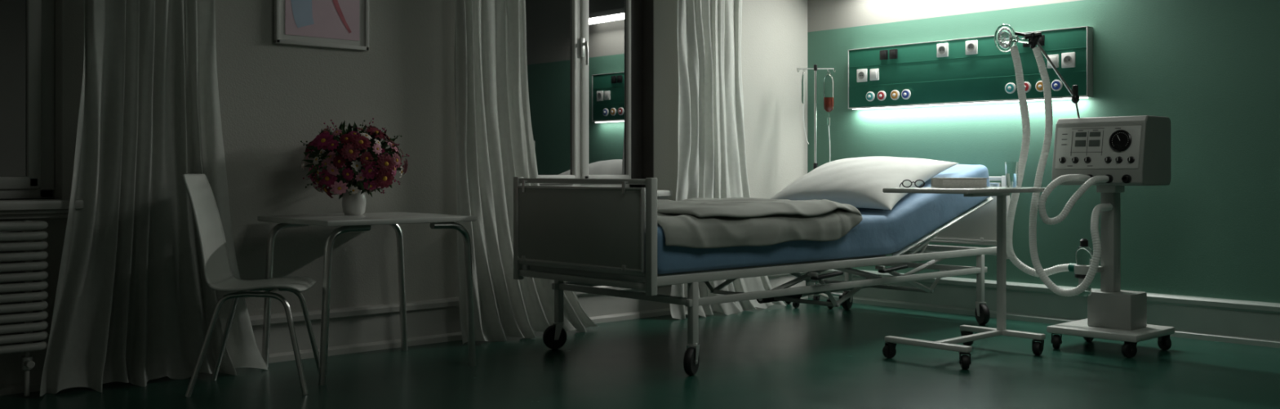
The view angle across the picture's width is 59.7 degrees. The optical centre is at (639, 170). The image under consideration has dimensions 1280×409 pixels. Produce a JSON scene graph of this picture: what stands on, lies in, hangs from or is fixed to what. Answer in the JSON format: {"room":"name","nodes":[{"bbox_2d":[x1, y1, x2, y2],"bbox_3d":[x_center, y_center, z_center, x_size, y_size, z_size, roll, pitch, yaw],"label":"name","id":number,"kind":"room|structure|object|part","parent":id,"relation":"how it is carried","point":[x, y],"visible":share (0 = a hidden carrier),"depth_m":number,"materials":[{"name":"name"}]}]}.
{"room":"hospital room","nodes":[
{"label":"hospital room","id":0,"kind":"room"},
{"bbox_2d":[0,0,807,333],"bbox_3d":[-1.909,-0.400,6.043,8.550,3.000,0.250,0,0,-42],"label":"wall","id":1,"kind":"structure","parent":0,"point":[273,97],"depth_m":6.25,"materials":[{"name":"paint"}]},
{"bbox_2d":[0,0,54,199],"bbox_3d":[-3.244,-0.745,4.813,1.320,1.750,0.180,0,0,-42],"label":"window","id":2,"kind":"structure","parent":1,"relation":"in","point":[27,27],"depth_m":5.17,"materials":[{"name":"black glass"}]},
{"bbox_3d":[-3.011,-0.740,5.033,0.520,1.560,0.010,0,0,-43],"label":"glass pane","id":3,"kind":"part","parent":2,"relation":"part of","materials":[{"name":"clear glass"}]},
{"bbox_2d":[0,198,84,219],"bbox_3d":[-3.166,0.172,4.728,1.440,0.085,0.270,0,0,-42],"label":"windowsill","id":4,"kind":"structure","parent":1,"relation":"attached to","point":[10,209],"depth_m":5.00,"materials":[{"name":"paint"}]},
{"bbox_2d":[274,0,368,50],"bbox_3d":[-1.713,-1.045,6.028,0.540,0.750,0.033,0,0,-42],"label":"framed picture","id":5,"kind":"object","parent":1,"relation":"attached to","point":[331,24],"visible":1,"depth_m":6.02,"materials":[{"name":"white paint"}]},
{"bbox_2d":[284,0,359,40],"bbox_3d":[-1.710,-1.045,6.026,0.430,0.650,0.006,0,0,-43],"label":"art print","id":6,"kind":"object","parent":5,"relation":"attached to","point":[304,20],"depth_m":6.02,"materials":[{"name":"paper"}]},
{"bbox_2d":[0,271,808,395],"bbox_3d":[-1.826,0.875,5.921,8.508,0.250,0.042,0,0,-42],"label":"baseboard","id":7,"kind":"structure","parent":1,"relation":"attached to","point":[357,329],"depth_m":6.24,"materials":[{"name":"paint"}]},
{"bbox_2d":[525,0,653,187],"bbox_3d":[-0.418,-0.745,7.383,1.200,1.750,0.209,0,0,-42],"label":"window","id":8,"kind":"structure","parent":1,"relation":"in","point":[590,63],"depth_m":7.49,"materials":[{"name":"white paint"}]},
{"bbox_3d":[-0.623,-0.740,7.222,0.460,1.560,0.010,0,0,-43],"label":"glass pane","id":9,"kind":"part","parent":8,"relation":"part of","materials":[{"name":"clear glass"}]},
{"bbox_3d":[-0.363,-0.792,7.375,0.030,0.185,0.064,0,0,-43],"label":"handle","id":10,"kind":"part","parent":8,"relation":"part of","materials":[{"name":"metal"}]},
{"bbox_3d":[-0.228,-0.740,7.583,0.370,1.560,0.010,0,0,-43],"label":"glass pane","id":11,"kind":"part","parent":8,"relation":"part of","materials":[{"name":"clear glass"}]},
{"bbox_2d":[657,189,672,199],"bbox_3d":[-0.350,0.172,7.309,1.320,0.085,0.270,0,0,-42],"label":"trim","id":12,"kind":"structure","parent":1,"relation":"attached to","point":[661,194],"depth_m":7.61,"materials":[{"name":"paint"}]},
{"bbox_2d":[0,297,1279,408],"bbox_3d":[0.530,1.050,3.381,8.550,0.100,7.470,0,0,-42],"label":"floor","id":13,"kind":"structure","parent":0,"point":[806,356],"depth_m":5.43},
{"bbox_2d":[0,220,48,395],"bbox_3d":[-2.998,0.608,4.678,0.935,0.775,0.145,0,0,-42],"label":"radiator","id":14,"kind":"object","parent":13,"relation":"on","point":[22,314],"visible":1,"depth_m":4.88,"materials":[{"name":"metal"}]},
{"bbox_2d":[182,173,319,397],"bbox_3d":[-1.790,0.508,5.154,0.585,0.991,0.415,0,0,-5],"label":"chair","id":15,"kind":"object","parent":13,"relation":"on","point":[219,276],"visible":1,"depth_m":5.15,"materials":[{"name":"plastic"}]},
{"bbox_3d":[-2.003,0.264,5.136,0.157,0.503,0.398,0,0,-5],"label":"backrest","id":16,"kind":"part","parent":15,"relation":"part of","materials":[{"name":"plastic"}]},
{"bbox_3d":[-1.890,0.773,4.990,0.268,0.461,0.042,0,0,-20],"label":"leg","id":17,"kind":"part","parent":15,"relation":"part of","materials":[{"name":"metal"}]},
{"bbox_3d":[-1.917,0.773,5.299,0.268,0.461,0.042,0,0,10],"label":"leg","id":18,"kind":"part","parent":15,"relation":"part of","materials":[{"name":"metal"}]},
{"bbox_3d":[-1.739,0.526,5.159,0.406,0.053,0.411,0,0,-5],"label":"seat","id":19,"kind":"part","parent":15,"relation":"part of","materials":[{"name":"plastic"}]},
{"bbox_3d":[-1.622,0.773,5.013,0.286,0.460,0.042,0,0,9],"label":"leg","id":20,"kind":"part","parent":15,"relation":"part of","materials":[{"name":"metal"}]},
{"bbox_3d":[-1.649,0.773,5.322,0.286,0.460,0.042,0,0,-19],"label":"leg","id":21,"kind":"part","parent":15,"relation":"part of","materials":[{"name":"metal"}]},
{"bbox_2d":[257,212,476,385],"bbox_3d":[-1.399,0.615,5.723,0.844,0.771,0.770,0,0,-42],"label":"side table","id":22,"kind":"object","parent":13,"relation":"on","point":[348,223],"visible":1,"depth_m":5.67,"materials":[{"name":"metal"}]},
{"bbox_3d":[-1.828,0.628,5.757,0.258,0.746,0.046,0,0,-43],"label":"leg","id":23,"kind":"part","parent":22,"relation":"part of","materials":[{"name":"metal"}]},
{"bbox_3d":[-1.403,0.628,5.293,0.258,0.746,0.046,0,0,-43],"label":"leg","id":24,"kind":"part","parent":22,"relation":"part of","materials":[{"name":"metal"}]},
{"bbox_2d":[342,190,366,214],"bbox_3d":[-1.500,0.165,5.855,0.124,0.129,0.124,0,0,-42],"label":"vase","id":25,"kind":"object","parent":22,"relation":"on","point":[353,204],"visible":0.86,"depth_m":5.80,"materials":[{"name":"white ceramic"}]},
{"bbox_2d":[300,118,409,199],"bbox_3d":[-1.489,-0.035,5.866,0.558,0.490,0.586,0,0,-21],"label":"flower bouquet","id":26,"kind":"object","parent":25,"relation":"in","point":[336,171],"visible":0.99,"depth_m":5.71,"materials":[{"name":"red plant"}]},
{"bbox_3d":[-1.758,-0.042,5.844,0.013,0.074,0.074,10,2,13],"label":"flower","id":27,"kind":"part","parent":26,"relation":"part of","materials":[{"name":"white plant"}]},
{"bbox_3d":[-1.744,-0.118,5.875,0.014,0.091,0.090,21,2,4],"label":"flower","id":28,"kind":"part","parent":26,"relation":"part of","materials":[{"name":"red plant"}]},
{"bbox_3d":[-1.707,0.029,5.818,0.015,0.094,0.096,-15,-1,3],"label":"flower","id":29,"kind":"part","parent":26,"relation":"part of","materials":[{"name":"red plant"}]},
{"bbox_3d":[-1.663,-0.059,5.738,0.064,0.064,0.012,0,-25,41],"label":"flower","id":30,"kind":"part","parent":26,"relation":"part of","materials":[{"name":"white plant"}]},
{"bbox_3d":[-1.688,0.089,5.863,0.082,0.014,0.082,47,19,19],"label":"flower","id":31,"kind":"part","parent":26,"relation":"part of","materials":[{"name":"red plant"}]},
{"bbox_3d":[-1.661,0.055,5.760,0.015,0.094,0.096,-26,11,-23],"label":"flower","id":32,"kind":"part","parent":26,"relation":"part of","materials":[{"name":"red plant"}]},
{"bbox_3d":[-1.606,-0.155,5.663,0.108,0.106,0.017,0,-29,7],"label":"flower","id":33,"kind":"part","parent":26,"relation":"part of","materials":[{"name":"red plant"}]},
{"bbox_3d":[-1.605,-0.036,5.699,0.056,0.056,0.010,0,-8,13],"label":"flower","id":34,"kind":"part","parent":26,"relation":"part of","materials":[{"name":"pink plant"}]},
{"bbox_3d":[-1.609,0.096,5.724,0.017,0.111,0.110,-35,17,-25],"label":"flower","id":35,"kind":"part","parent":26,"relation":"part of","materials":[{"name":"red plant"}]},
{"bbox_3d":[-1.589,0.038,5.673,0.106,0.104,0.016,0,13,12],"label":"flower","id":36,"kind":"part","parent":26,"relation":"part of","materials":[{"name":"red plant"}]},
{"bbox_3d":[-1.574,-0.073,5.674,0.069,0.070,0.012,0,-24,32],"label":"flower","id":37,"kind":"part","parent":26,"relation":"part of","materials":[{"name":"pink plant"}]},
{"bbox_3d":[-1.544,-0.131,5.603,0.070,0.068,0.011,0,-34,16],"label":"flower","id":38,"kind":"part","parent":26,"relation":"part of","materials":[{"name":"red plant"}]},
{"bbox_3d":[-1.554,-0.004,5.645,0.076,0.077,0.013,0,33,16],"label":"flower","id":39,"kind":"part","parent":26,"relation":"part of","materials":[{"name":"pink plant"}]},
{"bbox_3d":[-1.548,-0.198,5.701,0.054,0.009,0.055,0,41,18],"label":"flower","id":40,"kind":"part","parent":26,"relation":"part of","materials":[{"name":"pink plant"}]},
{"bbox_3d":[-1.521,0.087,5.649,0.086,0.088,0.015,0,33,-21],"label":"flower","id":41,"kind":"part","parent":26,"relation":"part of","materials":[{"name":"pink plant"}]},
{"bbox_3d":[-1.509,-0.048,5.604,0.072,0.072,0.011,0,-5,10],"label":"flower","id":42,"kind":"part","parent":26,"relation":"part of","materials":[{"name":"red plant"}]},
{"bbox_3d":[-1.612,-0.119,6.026,0.014,0.092,0.091,32,20,35],"label":"flower","id":43,"kind":"part","parent":26,"relation":"part of","materials":[{"name":"red plant"}]},
{"bbox_3d":[-1.596,-0.013,6.034,0.098,0.099,0.015,0,-3,-36],"label":"flower","id":44,"kind":"part","parent":26,"relation":"part of","materials":[{"name":"red plant"}]},
{"bbox_3d":[-1.490,-0.164,5.667,0.071,0.072,0.011,0,-36,-9],"label":"flower","id":45,"kind":"part","parent":26,"relation":"part of","materials":[{"name":"red plant"}]},
{"bbox_3d":[-1.482,0.017,5.658,0.068,0.067,0.010,0,15,12],"label":"flower","id":46,"kind":"part","parent":26,"relation":"part of","materials":[{"name":"red plant"}]},
{"bbox_3d":[-1.451,-0.097,5.602,0.095,0.096,0.014,0,-18,-28],"label":"flower","id":47,"kind":"part","parent":26,"relation":"part of","materials":[{"name":"red plant"}]},
{"bbox_3d":[-1.467,0.099,5.715,0.057,0.058,0.010,0,41,-8],"label":"flower","id":48,"kind":"part","parent":26,"relation":"part of","materials":[{"name":"white plant"}]},
{"bbox_3d":[-1.470,-0.191,5.751,0.073,0.013,0.073,0,33,-34],"label":"flower","id":49,"kind":"part","parent":26,"relation":"part of","materials":[{"name":"red plant"}]},
{"bbox_3d":[-1.440,-0.027,5.675,0.058,0.058,0.010,0,4,-35],"label":"flower","id":50,"kind":"part","parent":26,"relation":"part of","materials":[{"name":"white plant"}]},
{"bbox_3d":[-1.429,0.032,5.711,0.056,0.057,0.010,0,30,-38],"label":"flower","id":51,"kind":"part","parent":26,"relation":"part of","materials":[{"name":"pink plant"}]},
{"bbox_3d":[-1.410,-0.146,5.644,0.103,0.104,0.016,0,-41,-27],"label":"flower","id":52,"kind":"part","parent":26,"relation":"part of","materials":[{"name":"red plant"}]},
{"bbox_3d":[-1.403,-0.182,5.720,0.065,0.012,0.065,37,18,26],"label":"flower","id":53,"kind":"part","parent":26,"relation":"part of","materials":[{"name":"white plant"}]},
{"bbox_3d":[-1.385,-0.064,5.661,0.072,0.073,0.011,0,-3,-31],"label":"flower","id":54,"kind":"part","parent":26,"relation":"part of","materials":[{"name":"red plant"}]},
{"bbox_3d":[-1.376,-0.001,5.694,0.090,0.088,0.014,0,3,-21],"label":"flower","id":55,"kind":"part","parent":26,"relation":"part of","materials":[{"name":"red plant"}]},
{"bbox_3d":[-1.386,0.076,5.741,0.084,0.013,0.082,0,-38,-15],"label":"flower","id":56,"kind":"part","parent":26,"relation":"part of","materials":[{"name":"red plant"}]},
{"bbox_3d":[-1.367,-0.200,5.800,0.106,0.016,0.105,42,23,28],"label":"flower","id":57,"kind":"part","parent":26,"relation":"part of","materials":[{"name":"red plant"}]},
{"bbox_3d":[-1.335,-0.113,5.678,0.010,0.060,0.059,-16,-10,39],"label":"flower","id":58,"kind":"part","parent":26,"relation":"part of","materials":[{"name":"pink plant"}]},
{"bbox_3d":[-1.348,-0.147,5.752,0.010,0.055,0.055,-37,-8,11],"label":"flower","id":59,"kind":"part","parent":26,"relation":"part of","materials":[{"name":"white plant"}]},
{"bbox_3d":[-1.322,-0.078,5.764,0.014,0.089,0.090,-15,-7,27],"label":"flower","id":60,"kind":"part","parent":26,"relation":"part of","materials":[{"name":"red plant"}]},
{"bbox_3d":[-1.311,0.038,5.735,0.112,0.114,0.017,0,15,-40],"label":"flower","id":61,"kind":"part","parent":26,"relation":"part of","materials":[{"name":"red plant"}]},
{"bbox_3d":[-1.289,-0.036,5.679,0.101,0.102,0.015,0,-4,-34],"label":"flower","id":62,"kind":"part","parent":26,"relation":"part of","materials":[{"name":"red plant"}]},
{"bbox_3d":[-1.319,-0.171,5.850,0.015,0.098,0.097,-40,11,-13],"label":"flower","id":63,"kind":"part","parent":26,"relation":"part of","materials":[{"name":"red plant"}]},
{"bbox_3d":[-1.285,-0.131,5.800,0.089,0.015,0.087,43,2,2],"label":"flower","id":64,"kind":"part","parent":26,"relation":"part of","materials":[{"name":"pink plant"}]},
{"bbox_3d":[-1.272,-0.011,5.776,0.012,0.078,0.080,-4,-1,8],"label":"flower","id":65,"kind":"part","parent":26,"relation":"part of","materials":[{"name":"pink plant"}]},
{"bbox_3d":[-1.269,-0.055,5.825,0.013,0.085,0.084,-8,-3,20],"label":"flower","id":66,"kind":"part","parent":26,"relation":"part of","materials":[{"name":"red plant"}]},
{"bbox_3d":[-1.242,-0.024,5.917,0.015,0.087,0.086,8,-4,-27],"label":"flower","id":67,"kind":"part","parent":26,"relation":"part of","materials":[{"name":"pink plant"}]},
{"bbox_3d":[-1.396,0.628,6.154,0.258,0.746,0.046,0,0,-43],"label":"leg","id":68,"kind":"part","parent":22,"relation":"part of","materials":[{"name":"metal"}]},
{"bbox_3d":[-0.943,0.628,5.660,0.258,0.746,0.046,0,0,-43],"label":"leg","id":69,"kind":"part","parent":22,"relation":"part of","materials":[{"name":"metal"}]},
{"bbox_2d":[513,175,1009,375],"bbox_3d":[0.905,0.516,6.771,3.329,0.968,1.195,0,0,-42],"label":"hospital bed","id":70,"kind":"object","parent":13,"relation":"on","point":[586,238],"visible":0.75,"depth_m":5.85,"materials":[{"name":"metal"}]},
{"bbox_3d":[-0.455,0.698,6.270,0.048,0.305,0.040,0,0,-43],"label":"leg","id":71,"kind":"part","parent":70,"relation":"part of","materials":[{"name":"metal"}]},
{"bbox_3d":[-0.320,0.280,5.675,0.027,0.402,1.002,0,0,-43],"label":"board panel","id":72,"kind":"part","parent":70,"relation":"part of","materials":[{"name":"plastic"}]},
{"bbox_3d":[-0.304,0.311,5.690,0.040,0.558,1.104,0,0,-43],"label":"footboard","id":73,"kind":"part","parent":70,"relation":"part of","materials":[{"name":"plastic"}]},
{"bbox_3d":[0.261,0.698,5.488,0.048,0.305,0.040,0,0,-43],"label":"leg","id":74,"kind":"part","parent":70,"relation":"part of","materials":[{"name":"metal"}]},
{"bbox_3d":[0.526,0.682,7.101,0.494,0.186,0.044,0,0,-43],"label":"lift arm","id":75,"kind":"part","parent":70,"relation":"part of","materials":[{"name":"metal"}]},
{"bbox_3d":[0.891,0.525,6.784,3.200,0.045,1.096,0,0,-43],"label":"deck frame","id":76,"kind":"part","parent":70,"relation":"part of","materials":[{"name":"metal"}]},
{"bbox_3d":[1.060,0.675,7.591,0.604,0.180,0.044,0,0,-43],"label":"lift arm","id":77,"kind":"part","parent":70,"relation":"part of","materials":[{"name":"metal"}]},
{"bbox_2d":[644,164,990,274],"bbox_3d":[0.854,0.226,6.751,3.061,0.545,1.070,0,0,-42],"label":"mattress","id":78,"kind":"object","parent":70,"relation":"on","point":[880,232],"visible":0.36,"depth_m":6.45,"materials":[{"name":"blue fabric"}]},
{"bbox_2d":[657,197,862,248],"bbox_3d":[0.307,0.296,6.264,1.547,0.274,1.188,0,0,-42],"label":"duvet","id":79,"kind":"object","parent":78,"relation":"on","point":[701,223],"visible":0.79,"depth_m":5.83,"materials":[{"name":"fabric"}]},
{"bbox_2d":[768,155,958,209],"bbox_3d":[1.426,0.067,7.274,0.963,0.331,0.898,0,0,41],"label":"pillow","id":80,"kind":"object","parent":78,"relation":"on","point":[857,182],"visible":0.86,"depth_m":7.06,"materials":[{"name":"fabric"}]},
{"bbox_3d":[1.020,0.572,6.140,0.240,0.040,0.075,0,0,-43],"label":"release lever","id":81,"kind":"part","parent":70,"relation":"part of","materials":[{"name":"black plastic"}]},
{"bbox_3d":[1.056,0.591,6.285,0.974,0.143,0.044,0,0,-43],"label":"lift arm","id":82,"kind":"part","parent":70,"relation":"part of","materials":[{"name":"metal"}]},
{"bbox_3d":[1.175,0.682,6.393,0.494,0.186,0.044,0,0,-43],"label":"lift arm","id":83,"kind":"part","parent":70,"relation":"part of","materials":[{"name":"metal"}]},
{"bbox_3d":[1.506,0.698,8.067,0.048,0.305,0.040,0,0,-43],"label":"leg","id":84,"kind":"part","parent":70,"relation":"part of","materials":[{"name":"metal"}]},
{"bbox_3d":[1.477,0.572,6.559,0.240,0.040,0.075,0,0,-43],"label":"release lever","id":85,"kind":"part","parent":70,"relation":"part of","materials":[{"name":"black plastic"}]},
{"bbox_3d":[1.709,0.675,6.883,0.604,0.180,0.044,0,0,-43],"label":"lift arm","id":86,"kind":"part","parent":70,"relation":"part of","materials":[{"name":"metal"}]},
{"bbox_3d":[1.775,0.591,6.944,0.524,0.143,0.044,0,0,-43],"label":"lift arm","id":87,"kind":"part","parent":70,"relation":"part of","materials":[{"name":"metal"}]},
{"bbox_3d":[1.587,0.351,7.423,1.131,0.362,1.032,0,0,-43],"label":"backrest frame","id":88,"kind":"part","parent":70,"relation":"part of","materials":[{"name":"metal"}]},
{"bbox_3d":[2.100,0.311,7.892,0.040,0.558,1.104,0,0,-43],"label":"headboard","id":89,"kind":"part","parent":70,"relation":"part of","materials":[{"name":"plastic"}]},
{"bbox_3d":[2.084,0.280,7.878,0.027,0.402,1.002,0,0,-43],"label":"board panel","id":90,"kind":"part","parent":70,"relation":"part of","materials":[{"name":"laminate"}]},
{"bbox_3d":[2.222,0.698,7.285,0.048,0.305,0.040,0,0,-43],"label":"leg","id":91,"kind":"part","parent":70,"relation":"part of","materials":[{"name":"metal"}]},
{"bbox_2d":[785,64,843,309],"bbox_3d":[1.282,0.105,8.270,0.444,1.790,0.445,0,0,-42],"label":"stand","id":92,"kind":"object","parent":13,"relation":"on","point":[815,297],"visible":0.37,"depth_m":8.28,"materials":[{"name":"metal"}]},
{"bbox_2d":[801,71,808,144],"bbox_3d":[1.228,-0.467,8.288,0.056,0.536,0.028,0,0,0],"label":"bag","id":93,"kind":"object","parent":92,"relation":"hanging from","point":[803,75],"visible":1,"depth_m":8.28,"materials":[{"name":"clear plastic"}]},
{"bbox_2d":[823,72,833,161],"bbox_3d":[1.401,-0.274,8.288,0.076,0.916,0.034,0,0,0],"label":"bag","id":94,"kind":"object","parent":92,"relation":"hanging from","point":[828,79],"visible":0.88,"depth_m":8.28,"materials":[{"name":"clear plastic"}]},
{"bbox_2d":[882,186,1045,369],"bbox_3d":[1.765,0.545,6.029,0.850,0.910,0.549,0,0,-42],"label":"table","id":95,"kind":"object","parent":13,"relation":"on","point":[967,338],"visible":0.99,"depth_m":6.05,"materials":[{"name":"metal"}]},
{"bbox_2d":[899,179,924,187],"bbox_3d":[1.461,0.067,6.002,0.125,0.044,0.119,0,0,5],"label":"eyeglasses","id":96,"kind":"object","parent":95,"relation":"on","point":[906,183],"visible":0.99,"depth_m":5.94,"materials":[{"name":"black plastic"}]},
{"bbox_2d":[930,177,987,187],"bbox_3d":[1.729,0.062,6.048,0.255,0.052,0.172,0,0,-5],"label":"book","id":97,"kind":"object","parent":95,"relation":"on","point":[935,182],"visible":1,"depth_m":5.97,"materials":[{"name":"paper"}]},
{"bbox_3d":[1.754,0.900,6.016,0.725,0.030,0.540,0,0,-43],"label":"frame","id":98,"kind":"part","parent":95,"relation":"part of","materials":[{"name":"metal"}]},
{"bbox_2d":[1004,161,1018,186],"bbox_3d":[2.061,0.019,6.188,0.072,0.140,0.072,0,0,-42],"label":"drinking glass","id":99,"kind":"object","parent":95,"relation":"on","point":[1011,167],"visible":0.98,"depth_m":6.16,"materials":[{"name":"glass"}]},
{"bbox_2d":[994,23,1174,358],"bbox_3d":[2.414,0.077,6.268,0.831,1.847,0.830,0,0,-42],"label":"ventilator","id":100,"kind":"object","parent":13,"relation":"on","point":[1111,154],"visible":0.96,"depth_m":6.20,"materials":[{"name":"white plastic"}]},
{"bbox_3d":[2.310,-0.546,6.328,0.350,0.505,0.064,0,0,15],"label":"support arm","id":101,"kind":"part","parent":100,"relation":"part of","materials":[{"name":"metal"}]},
{"bbox_3d":[2.368,-0.060,6.266,0.030,0.038,0.037,0,0,-43],"label":"knob","id":102,"kind":"part","parent":100,"relation":"part of","materials":[{"name":"black plastic"}]},
{"bbox_3d":[2.419,-0.060,6.211,0.030,0.038,0.037,0,0,-43],"label":"knob","id":103,"kind":"part","parent":100,"relation":"part of","materials":[{"name":"black plastic"}]},
{"bbox_2d":[1075,246,1092,265],"bbox_3d":[2.488,0.472,6.254,0.088,0.104,0.088,0,0,-43],"label":"jar","id":104,"kind":"object","parent":100,"relation":"on","point":[1083,254],"depth_m":6.22,"materials":[{"name":"glass"}]},
{"bbox_3d":[2.466,-0.060,6.159,0.030,0.038,0.037,0,0,-43],"label":"knob","id":105,"kind":"part","parent":100,"relation":"part of","materials":[{"name":"black plastic"}]},
{"bbox_3d":[2.515,-0.129,6.143,0.045,0.232,0.470,0,0,-43],"label":"plate","id":106,"kind":"part","parent":100,"relation":"part of","materials":[{"name":"white plastic"}]},
{"bbox_3d":[2.544,-0.060,6.074,0.030,0.038,0.037,0,0,-43],"label":"knob","id":107,"kind":"part","parent":100,"relation":"part of","materials":[{"name":"black plastic"}]},
{"bbox_3d":[2.641,0.892,6.265,0.500,0.040,0.510,0,0,-43],"label":"plate","id":108,"kind":"part","parent":100,"relation":"part of","materials":[{"name":"white plastic"}]},
{"bbox_3d":[2.639,-0.110,6.257,0.375,0.380,0.510,0,0,-43],"label":"casing","id":109,"kind":"part","parent":100,"relation":"part of","materials":[{"name":"grey plastic"}]},
{"bbox_3d":[2.584,-0.060,6.030,0.030,0.038,0.037,0,0,-43],"label":"knob","id":110,"kind":"part","parent":100,"relation":"part of","materials":[{"name":"black plastic"}]},
{"bbox_3d":[2.628,-0.060,5.982,0.030,0.038,0.037,0,0,-43],"label":"knob","id":111,"kind":"part","parent":100,"relation":"part of","materials":[{"name":"black plastic"}]},
{"bbox_2d":[807,0,1279,303],"bbox_3d":[3.755,-0.400,6.337,0.200,3.000,7.470,0,0,-42],"label":"wall","id":112,"kind":"structure","parent":0,"point":[1211,68],"depth_m":6.93,"materials":[{"name":"green paint"}]},
{"bbox_2d":[848,26,1093,109],"bbox_3d":[2.225,-0.693,7.783,0.099,0.454,1.870,0,0,-42],"label":"wall panel","id":113,"kind":"object","parent":112,"relation":"attached to","point":[967,70],"visible":0.94,"depth_m":7.73,"materials":[{"name":"green plastic"}]},
{"bbox_2d":[857,68,867,82],"bbox_3d":[1.661,-0.715,8.352,0.018,0.096,0.090,0,0,-43],"label":"socket","id":114,"kind":"object","parent":113,"relation":"attached to","point":[862,73],"depth_m":8.34,"materials":[{"name":"white plastic"}]},
{"bbox_2d":[866,91,875,101],"bbox_3d":[1.707,-0.555,8.294,0.026,0.074,0.074,0,0,-43],"label":"outlet","id":115,"kind":"object","parent":113,"relation":"attached to","point":[870,95],"depth_m":8.29,"materials":[{"name":"teal plastic"}]},
{"bbox_2d":[870,68,879,80],"bbox_3d":[1.736,-0.715,8.270,0.018,0.086,0.076,0,0,-43],"label":"switch","id":116,"kind":"object","parent":113,"relation":"attached to","point":[874,73],"depth_m":8.26,"materials":[{"name":"white plastic"}]},
{"bbox_2d":[876,90,886,100],"bbox_3d":[1.774,-0.555,8.220,0.026,0.074,0.074,0,0,-43],"label":"outlet","id":117,"kind":"object","parent":113,"relation":"attached to","point":[881,95],"depth_m":8.21,"materials":[{"name":"red plastic"}]},
{"bbox_2d":[880,49,888,59],"bbox_3d":[1.792,-0.855,8.210,0.017,0.070,0.066,0,0,-43],"label":"outlet","id":118,"kind":"object","parent":113,"relation":"attached to","point":[883,53],"depth_m":8.20,"materials":[{"name":"black plastic"}]},
{"bbox_2d":[888,48,897,58],"bbox_3d":[1.849,-0.855,8.148,0.017,0.070,0.066,0,0,-43],"label":"outlet","id":119,"kind":"object","parent":113,"relation":"attached to","point":[893,53],"depth_m":8.14,"materials":[{"name":"black plastic"}]},
{"bbox_2d":[890,89,899,99],"bbox_3d":[1.853,-0.555,8.134,0.026,0.074,0.074,0,0,-43],"label":"outlet","id":120,"kind":"object","parent":113,"relation":"attached to","point":[895,94],"depth_m":8.13,"materials":[{"name":"orange plastic"}]},
{"bbox_2d":[901,88,911,99],"bbox_3d":[1.918,-0.555,8.064,0.026,0.074,0.074,0,0,-43],"label":"outlet","id":121,"kind":"object","parent":113,"relation":"attached to","point":[905,93],"depth_m":8.06,"materials":[{"name":"blue plastic"}]},
{"bbox_2d":[936,42,948,57],"bbox_3d":[2.125,-0.850,7.845,0.018,0.096,0.090,0,0,-43],"label":"socket","id":122,"kind":"object","parent":113,"relation":"attached to","point":[942,48],"depth_m":7.84,"materials":[{"name":"white plastic"}]},
{"bbox_2d":[965,40,977,54],"bbox_3d":[2.280,-0.850,7.677,0.018,0.096,0.090,0,0,-43],"label":"socket","id":123,"kind":"object","parent":113,"relation":"attached to","point":[971,46],"depth_m":7.67,"materials":[{"name":"white plastic"}]},
{"bbox_2d":[1004,82,1016,93],"bbox_3d":[2.472,-0.555,7.460,0.026,0.074,0.074,0,0,-43],"label":"outlet","id":124,"kind":"object","parent":113,"relation":"attached to","point":[1010,87],"depth_m":7.45,"materials":[{"name":"teal plastic"}]},
{"bbox_2d":[1022,36,1030,47],"bbox_3d":[2.560,-0.855,7.371,0.017,0.070,0.066,0,0,-43],"label":"outlet","id":125,"kind":"object","parent":113,"relation":"attached to","point":[1024,45],"depth_m":7.38,"materials":[{"name":"plastic"}]},
{"bbox_2d":[1024,81,1031,93],"bbox_3d":[2.545,-0.555,7.380,0.026,0.074,0.074,0,0,-43],"label":"outlet","id":126,"kind":"object","parent":113,"relation":"attached to","point":[1027,84],"depth_m":7.37,"materials":[{"name":"red plastic"}]},
{"bbox_2d":[1035,80,1043,92],"bbox_3d":[2.618,-0.555,7.300,0.026,0.074,0.074,0,0,-43],"label":"outlet","id":127,"kind":"object","parent":113,"relation":"attached to","point":[1038,84],"depth_m":7.30,"materials":[{"name":"plastic"}]},
{"bbox_2d":[1038,35,1044,45],"bbox_3d":[2.616,-0.855,7.310,0.017,0.070,0.066,0,0,-43],"label":"outlet","id":128,"kind":"object","parent":113,"relation":"attached to","point":[1042,40],"depth_m":7.29,"materials":[{"name":"black plastic"}]},
{"bbox_2d":[1047,53,1058,68],"bbox_3d":[2.678,-0.712,7.242,0.018,0.086,0.076,0,0,-43],"label":"switch","id":129,"kind":"object","parent":113,"relation":"attached to","point":[1054,58],"depth_m":7.23,"materials":[{"name":"white plastic"}]},
{"bbox_2d":[1051,79,1062,90],"bbox_3d":[2.692,-0.555,7.219,0.026,0.074,0.074,0,0,-43],"label":"outlet","id":130,"kind":"object","parent":113,"relation":"attached to","point":[1056,84],"depth_m":7.21,"materials":[{"name":"blue plastic"}]},
{"bbox_2d":[1061,52,1075,67],"bbox_3d":[2.749,-0.712,7.165,0.018,0.096,0.090,0,0,-43],"label":"socket","id":131,"kind":"object","parent":113,"relation":"attached to","point":[1068,59],"depth_m":7.16,"materials":[{"name":"white plastic"}]},
{"bbox_2d":[806,269,1279,348],"bbox_3d":[3.751,0.875,6.163,0.042,0.250,7.220,0,0,-42],"label":"baseboard","id":132,"kind":"structure","parent":112,"relation":"attached to","point":[1256,323],"depth_m":7.23,"materials":[{"name":"green paint"}]},
{"bbox_3d":[0.604,-1.950,3.449,8.750,0.100,7.470,0,0,-43],"label":"ceiling","id":133,"kind":"structure","parent":0,"visible":0},
{"bbox_2d":[40,0,267,396],"bbox_3d":[-2.288,-0.440,5.291,1.049,2.880,0.189,0,0,-42],"label":"curtain","id":134,"kind":"object","parent":133,"relation":"hanging from","point":[135,304],"visible":0.94,"depth_m":5.28,"materials":[{"name":"fabric"}]},
{"bbox_2d":[453,0,599,344],"bbox_3d":[-0.656,-0.440,6.741,0.988,2.880,0.191,0,0,-42],"label":"curtain","id":135,"kind":"object","parent":133,"relation":"hanging from","point":[495,145],"visible":0.8,"depth_m":6.60,"materials":[{"name":"fabric"}]},
{"bbox_2d":[670,0,786,319],"bbox_3d":[0.616,-0.440,7.872,1.139,2.880,0.230,0,0,-42],"label":"curtain","id":136,"kind":"object","parent":133,"relation":"hanging from","point":[712,155],"visible":0.63,"depth_m":7.85,"materials":[{"name":"fabric"}]}
]}

